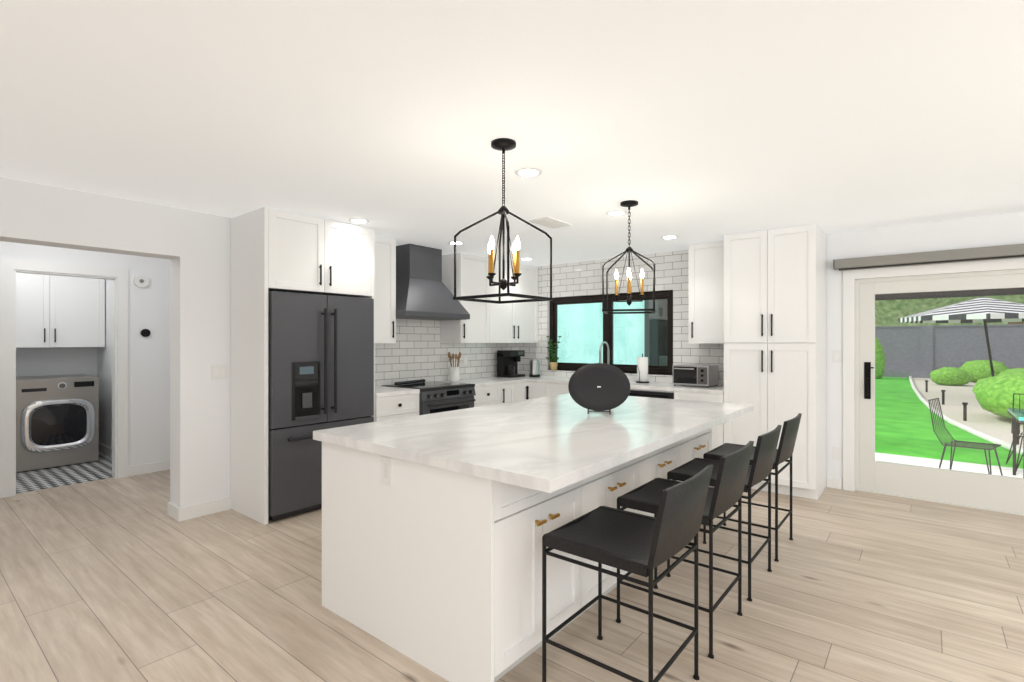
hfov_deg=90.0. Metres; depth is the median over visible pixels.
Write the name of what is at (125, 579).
floor
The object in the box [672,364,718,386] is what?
toaster oven
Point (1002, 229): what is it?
wall
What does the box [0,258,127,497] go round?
door frame
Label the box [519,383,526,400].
base cabinet
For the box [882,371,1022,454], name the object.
curb
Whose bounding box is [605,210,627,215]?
recessed light
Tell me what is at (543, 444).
island countertop
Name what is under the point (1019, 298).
tree
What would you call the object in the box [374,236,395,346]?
upper cabinet
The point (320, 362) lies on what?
fridge
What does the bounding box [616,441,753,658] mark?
stool
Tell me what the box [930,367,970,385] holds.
bush
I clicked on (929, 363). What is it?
fence
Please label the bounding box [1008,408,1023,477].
table
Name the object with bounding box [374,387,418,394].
countertop
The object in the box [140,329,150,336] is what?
thermostat
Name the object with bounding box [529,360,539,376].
kettle
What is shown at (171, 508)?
baseboard
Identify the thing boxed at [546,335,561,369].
potted plant
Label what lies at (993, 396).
bush
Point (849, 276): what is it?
door frame
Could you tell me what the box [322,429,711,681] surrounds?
kitchen island
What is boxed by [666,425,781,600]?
stool
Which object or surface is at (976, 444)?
chair
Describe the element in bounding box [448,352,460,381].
utensil crock
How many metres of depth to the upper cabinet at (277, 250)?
4.08 m
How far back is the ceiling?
2.30 m
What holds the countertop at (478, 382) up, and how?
on the base cabinet at (494, 393)
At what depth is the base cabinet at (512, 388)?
6.17 m
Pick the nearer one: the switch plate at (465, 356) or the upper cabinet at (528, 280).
the switch plate at (465, 356)
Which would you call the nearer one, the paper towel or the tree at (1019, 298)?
the paper towel
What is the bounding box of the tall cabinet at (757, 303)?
[723,224,825,499]
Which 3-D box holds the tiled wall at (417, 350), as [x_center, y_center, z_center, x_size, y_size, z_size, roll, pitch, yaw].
[-0.808,-0.275,6.146,0.008,1.500,2.867,0,0,39]
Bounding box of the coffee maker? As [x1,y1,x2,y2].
[497,350,524,377]
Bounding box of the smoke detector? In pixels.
[133,275,148,287]
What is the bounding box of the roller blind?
[833,243,1023,270]
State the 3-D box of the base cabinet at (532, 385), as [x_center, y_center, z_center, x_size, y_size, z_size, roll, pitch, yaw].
[0.505,0.955,6.533,0.358,0.880,0.609,0,0,39]
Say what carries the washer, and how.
on the floor
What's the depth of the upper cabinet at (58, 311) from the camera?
5.99 m
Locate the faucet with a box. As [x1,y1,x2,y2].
[599,341,608,363]
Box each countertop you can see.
[313,393,752,492]
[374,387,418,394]
[443,377,526,386]
[495,376,722,391]
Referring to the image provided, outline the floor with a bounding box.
[0,452,1023,681]
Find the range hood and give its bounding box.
[396,244,469,320]
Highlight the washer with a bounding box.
[16,374,98,471]
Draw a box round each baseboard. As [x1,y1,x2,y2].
[99,443,111,457]
[128,460,169,475]
[167,502,177,515]
[176,497,230,521]
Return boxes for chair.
[928,398,1002,475]
[1006,393,1023,471]
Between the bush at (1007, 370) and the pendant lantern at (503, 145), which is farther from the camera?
the bush at (1007, 370)
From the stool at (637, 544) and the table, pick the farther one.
the table
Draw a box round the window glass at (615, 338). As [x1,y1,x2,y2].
[557,299,666,365]
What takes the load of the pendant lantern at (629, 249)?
hanging from the ceiling
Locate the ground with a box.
[875,377,1022,477]
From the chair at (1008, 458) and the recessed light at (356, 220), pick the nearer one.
the recessed light at (356, 220)
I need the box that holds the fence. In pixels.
[875,324,1023,371]
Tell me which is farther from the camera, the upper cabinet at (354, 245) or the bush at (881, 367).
the bush at (881, 367)
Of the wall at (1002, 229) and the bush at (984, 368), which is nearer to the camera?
the wall at (1002, 229)
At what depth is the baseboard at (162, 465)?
5.41 m
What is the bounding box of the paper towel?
[636,354,648,382]
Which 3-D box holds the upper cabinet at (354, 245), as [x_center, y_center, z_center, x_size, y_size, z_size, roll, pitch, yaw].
[-1.664,-0.711,4.617,0.598,0.612,0.529,0,0,39]
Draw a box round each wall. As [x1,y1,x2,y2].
[0,177,482,507]
[375,319,518,385]
[519,250,723,384]
[548,212,1023,488]
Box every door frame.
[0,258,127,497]
[843,258,1023,490]
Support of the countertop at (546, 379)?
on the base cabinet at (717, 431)
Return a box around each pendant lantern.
[453,138,552,303]
[602,200,654,313]
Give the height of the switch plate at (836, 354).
0.120 m
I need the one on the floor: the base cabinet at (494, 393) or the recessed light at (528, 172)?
the base cabinet at (494, 393)
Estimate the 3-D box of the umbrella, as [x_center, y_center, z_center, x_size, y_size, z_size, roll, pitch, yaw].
[11.931,0.178,12.986,3.400,2.606,3.400,0,0,39]
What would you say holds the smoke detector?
attached to the wall at (178, 397)
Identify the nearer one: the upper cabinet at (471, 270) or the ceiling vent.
the ceiling vent
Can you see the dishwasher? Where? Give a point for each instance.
(665, 393)
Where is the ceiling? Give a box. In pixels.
[0,0,1023,266]
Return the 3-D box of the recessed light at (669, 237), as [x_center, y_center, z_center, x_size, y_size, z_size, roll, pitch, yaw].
[1.553,-1.022,5.048,0.176,0.004,0.176,0,0,39]
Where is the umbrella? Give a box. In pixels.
[898,297,1023,376]
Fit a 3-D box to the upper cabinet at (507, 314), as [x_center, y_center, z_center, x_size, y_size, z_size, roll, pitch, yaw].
[-0.245,-0.496,6.560,0.338,1.042,0.622,0,0,39]
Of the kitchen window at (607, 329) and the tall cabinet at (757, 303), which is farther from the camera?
the kitchen window at (607, 329)
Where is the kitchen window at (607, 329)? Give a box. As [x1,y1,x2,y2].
[550,290,672,373]
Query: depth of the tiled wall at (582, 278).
6.15 m
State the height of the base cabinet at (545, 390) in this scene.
0.880 m
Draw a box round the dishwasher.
[629,388,670,398]
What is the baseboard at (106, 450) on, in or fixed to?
attached to the wall at (178, 397)
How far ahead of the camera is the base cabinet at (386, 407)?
4.82 m
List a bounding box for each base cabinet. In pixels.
[373,391,419,421]
[474,383,506,406]
[507,383,518,401]
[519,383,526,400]
[527,380,538,398]
[539,380,568,397]
[671,392,722,449]
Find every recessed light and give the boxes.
[348,218,369,222]
[448,241,463,244]
[514,167,542,176]
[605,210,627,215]
[660,235,678,238]
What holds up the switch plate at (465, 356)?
attached to the tiled wall at (417, 350)
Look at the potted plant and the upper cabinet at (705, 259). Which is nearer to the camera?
the upper cabinet at (705, 259)
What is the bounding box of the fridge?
[268,291,373,520]
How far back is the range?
5.33 m
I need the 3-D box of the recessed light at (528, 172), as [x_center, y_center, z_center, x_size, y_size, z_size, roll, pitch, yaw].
[0.100,-1.022,3.110,0.176,0.004,0.176,0,0,39]
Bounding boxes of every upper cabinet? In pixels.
[16,273,104,347]
[231,207,334,294]
[331,221,374,298]
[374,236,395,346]
[440,252,494,342]
[495,259,518,342]
[519,264,537,342]
[689,241,722,342]
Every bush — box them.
[875,338,884,378]
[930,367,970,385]
[958,360,1008,381]
[973,368,1023,418]
[999,368,1023,374]
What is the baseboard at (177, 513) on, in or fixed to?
attached to the wall at (178, 397)
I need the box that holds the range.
[382,379,475,414]
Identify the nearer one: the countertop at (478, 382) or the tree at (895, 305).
the countertop at (478, 382)
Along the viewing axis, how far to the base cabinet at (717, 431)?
4.98 m
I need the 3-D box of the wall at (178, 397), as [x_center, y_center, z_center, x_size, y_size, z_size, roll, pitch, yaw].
[-2.824,0.185,3.838,0.220,2.420,9.410,0,0,39]
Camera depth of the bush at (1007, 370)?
14.77 m
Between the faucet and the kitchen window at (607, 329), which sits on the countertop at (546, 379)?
the faucet
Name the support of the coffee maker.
on the countertop at (478, 382)
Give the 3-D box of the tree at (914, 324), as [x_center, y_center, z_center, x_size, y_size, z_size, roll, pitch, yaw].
[22.921,-5.005,27.945,13.350,12.960,13.614,0,0,39]
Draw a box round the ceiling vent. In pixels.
[529,217,571,228]
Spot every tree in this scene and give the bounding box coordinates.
[875,297,960,324]
[875,322,1007,325]
[939,295,1023,324]
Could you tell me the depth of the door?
4.49 m
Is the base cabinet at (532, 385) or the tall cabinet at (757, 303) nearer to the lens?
the tall cabinet at (757, 303)
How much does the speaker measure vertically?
0.331 m
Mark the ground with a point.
(900, 445)
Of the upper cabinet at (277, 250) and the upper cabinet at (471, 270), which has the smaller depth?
the upper cabinet at (277, 250)
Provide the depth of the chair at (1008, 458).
6.07 m
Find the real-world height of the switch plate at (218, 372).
0.120 m
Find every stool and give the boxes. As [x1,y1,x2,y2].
[542,464,712,681]
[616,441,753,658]
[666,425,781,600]
[703,413,801,561]
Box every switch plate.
[211,365,226,379]
[464,355,467,364]
[832,350,841,362]
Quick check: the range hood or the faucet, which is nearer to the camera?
the range hood
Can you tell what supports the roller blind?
attached to the wall at (1002, 229)
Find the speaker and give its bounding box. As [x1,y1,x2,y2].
[568,363,630,413]
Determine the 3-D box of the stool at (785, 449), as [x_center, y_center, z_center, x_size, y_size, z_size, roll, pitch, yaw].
[1.672,0.949,3.542,0.546,0.892,0.475,0,0,39]
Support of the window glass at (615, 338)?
attached to the kitchen window at (607, 329)
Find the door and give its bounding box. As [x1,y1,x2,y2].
[855,269,1023,515]
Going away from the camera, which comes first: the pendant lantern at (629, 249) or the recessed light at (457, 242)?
the pendant lantern at (629, 249)

